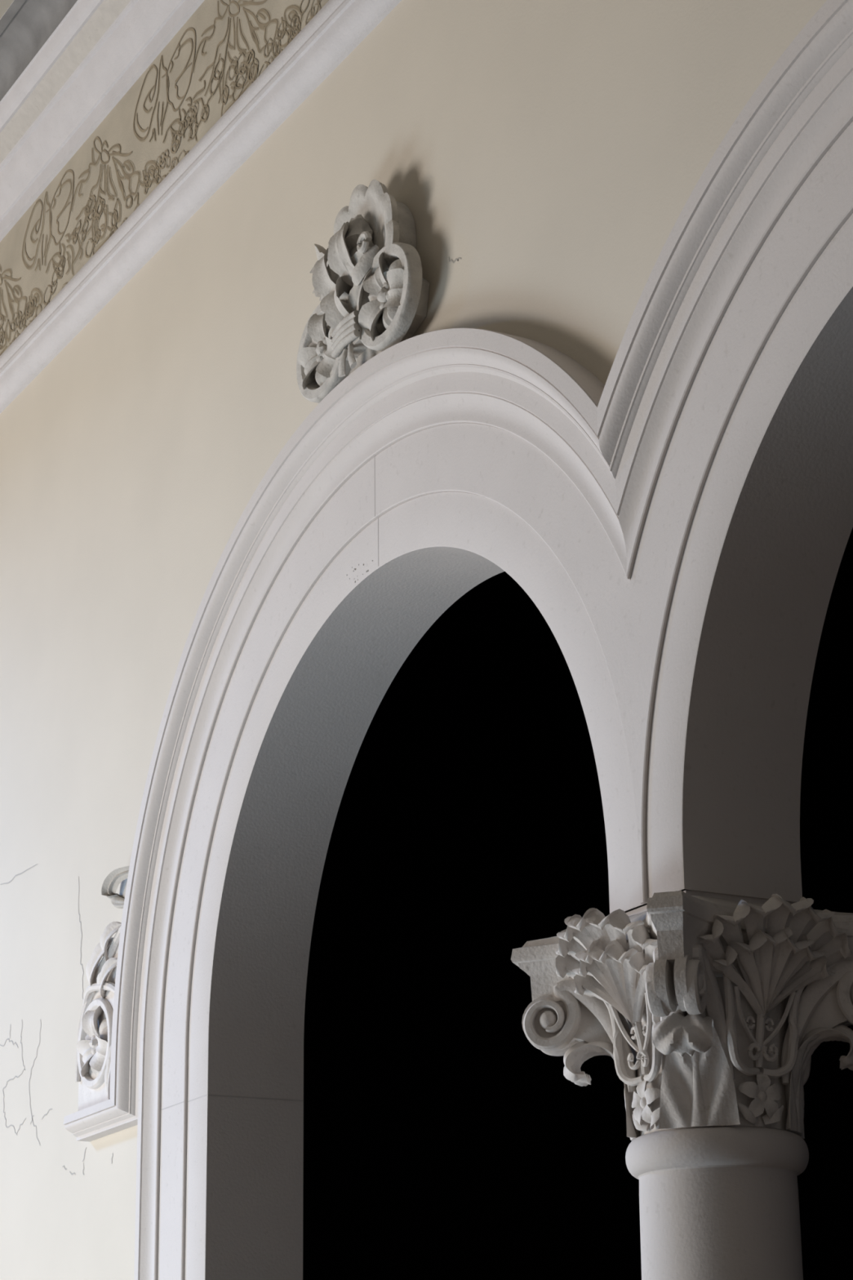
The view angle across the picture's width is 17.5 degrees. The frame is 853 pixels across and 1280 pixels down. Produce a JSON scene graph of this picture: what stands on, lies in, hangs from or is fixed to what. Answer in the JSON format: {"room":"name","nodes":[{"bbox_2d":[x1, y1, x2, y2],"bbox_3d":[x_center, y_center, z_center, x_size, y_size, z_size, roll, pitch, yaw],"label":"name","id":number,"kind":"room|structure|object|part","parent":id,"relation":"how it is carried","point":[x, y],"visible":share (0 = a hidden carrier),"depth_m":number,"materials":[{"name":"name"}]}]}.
{"room":"arcaded hall","nodes":[
{"label":"arcaded hall","id":0,"kind":"room"},
{"bbox_2d":[0,0,13,18],"bbox_3d":[-3.930,-3.478,4.864,8.682,0.128,13.000,9,-20,-27],"label":"ceiling","id":1,"kind":"structure","parent":0,"point":[4,4],"depth_m":9.05,"materials":[{"name":"paint"}]},
{"bbox_2d":[0,0,826,1279],"bbox_3d":[0.390,0.221,5.915,0.272,6.470,12.800,9,-20,-27],"label":"wall","id":2,"kind":"structure","parent":0,"point":[544,156],"depth_m":7.78,"materials":[{"name":"beige paint"}]},
{"bbox_2d":[0,0,204,241],"bbox_3d":[0.097,-2.676,6.722,0.324,0.435,12.800,9,-20,-27],"label":"trim","id":3,"kind":"structure","parent":2,"relation":"attached to","point":[65,64],"depth_m":9.10,"materials":[{"name":"white paint"}]},
{"bbox_2d":[75,866,129,1111],"bbox_3d":[-0.915,1.000,7.859,0.083,0.670,0.349,9,-20,-27],"label":"ornament","id":4,"kind":"object","parent":2,"relation":"attached to","point":[93,1052],"visible":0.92,"depth_m":7.83,"materials":[{"name":"white paint"}]},
{"bbox_3d":[-0.898,1.095,7.844,0.041,0.480,0.337,9,-20,-27],"label":"panel","id":5,"kind":"part","parent":4,"relation":"part of","materials":[{"name":"white paint"}]},
{"bbox_2d":[0,0,328,355],"bbox_3d":[0.236,-2.221,6.647,0.017,0.510,12.800,9,-20,-27],"label":"painted frieze","id":6,"kind":"object","parent":2,"relation":"attached to","point":[224,46],"visible":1,"depth_m":8.66,"materials":[{"name":"beige paint"}]},
{"bbox_2d":[0,0,401,413],"bbox_3d":[0.221,-1.910,6.535,0.063,0.191,12.800,9,-20,-27],"label":"trim","id":7,"kind":"structure","parent":2,"relation":"attached to","point":[340,26],"depth_m":8.11,"materials":[{"name":"white paint"}]},
{"bbox_2d":[296,179,430,403],"bbox_3d":[-0.179,-0.889,6.924,0.135,0.496,0.636,9,-20,-27],"label":"crest ornament","id":8,"kind":"object","parent":2,"relation":"attached to","point":[370,285],"visible":1,"depth_m":6.85,"materials":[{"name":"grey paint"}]},
{"bbox_2d":[63,327,795,1279],"bbox_3d":[-0.141,1.519,6.479,0.354,4.368,3.115,9,-20,-27],"label":"arch","id":9,"kind":"object","parent":2,"relation":"attached to","point":[449,461],"depth_m":7.19,"materials":[{"name":"white paint"}]},
{"bbox_3d":[-0.226,0.176,6.756,0.082,1.642,2.634,9,-20,-27],"label":"hood molding","id":10,"kind":"part","parent":9,"relation":"part of","materials":[{"name":"white paint"}]},
{"bbox_3d":[-0.167,1.511,6.276,0.042,4.255,2.522,9,-20,-27],"label":"cove molding","id":11,"kind":"part","parent":9,"relation":"part of","materials":[{"name":"white paint"}]},
{"bbox_2d":[597,0,852,903],"bbox_3d":[1.220,0.702,4.039,0.354,4.368,2.979,9,-20,-27],"label":"arch","id":12,"kind":"object","parent":2,"relation":"attached to","point":[725,407],"depth_m":5.42,"materials":[{"name":"white paint"}]},
{"bbox_3d":[1.005,-0.563,4.548,0.082,1.642,2.634,9,-20,-27],"label":"hood molding","id":13,"kind":"part","parent":12,"relation":"part of","materials":[{"name":"white paint"}]},
{"bbox_3d":[1.012,0.804,4.162,0.042,4.255,2.522,9,-20,-27],"label":"cove molding","id":14,"kind":"part","parent":12,"relation":"part of","materials":[{"name":"white paint"}]},
{"bbox_2d":[302,571,641,1279],"bbox_3d":[-0.561,2.386,12.474,4.500,6.470,0.100,9,-20,-27],"label":"arch opening","id":15,"kind":"structure","parent":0,"point":[440,1143],"depth_m":13.07,"materials":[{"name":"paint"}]},
{"bbox_2d":[797,527,852,1279],"bbox_3d":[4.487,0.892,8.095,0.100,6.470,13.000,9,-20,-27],"label":"arch opening","id":16,"kind":"structure","parent":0,"point":[825,1187],"depth_m":13.01,"materials":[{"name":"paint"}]},
{"bbox_3d":[-1.611,3.109,3.953,13.775,0.200,13.000,9,-20,-27],"label":"floor","id":17,"kind":"structure","parent":0,"visible":0},
{"bbox_2d":[511,890,852,1279],"bbox_3d":[0.569,1.868,5.062,0.613,2.804,0.613,9,-20,-27],"label":"column","id":18,"kind":"structure","parent":17,"relation":"on","point":[711,1014],"depth_m":5.25,"materials":[{"name":"white paint"}]}
]}

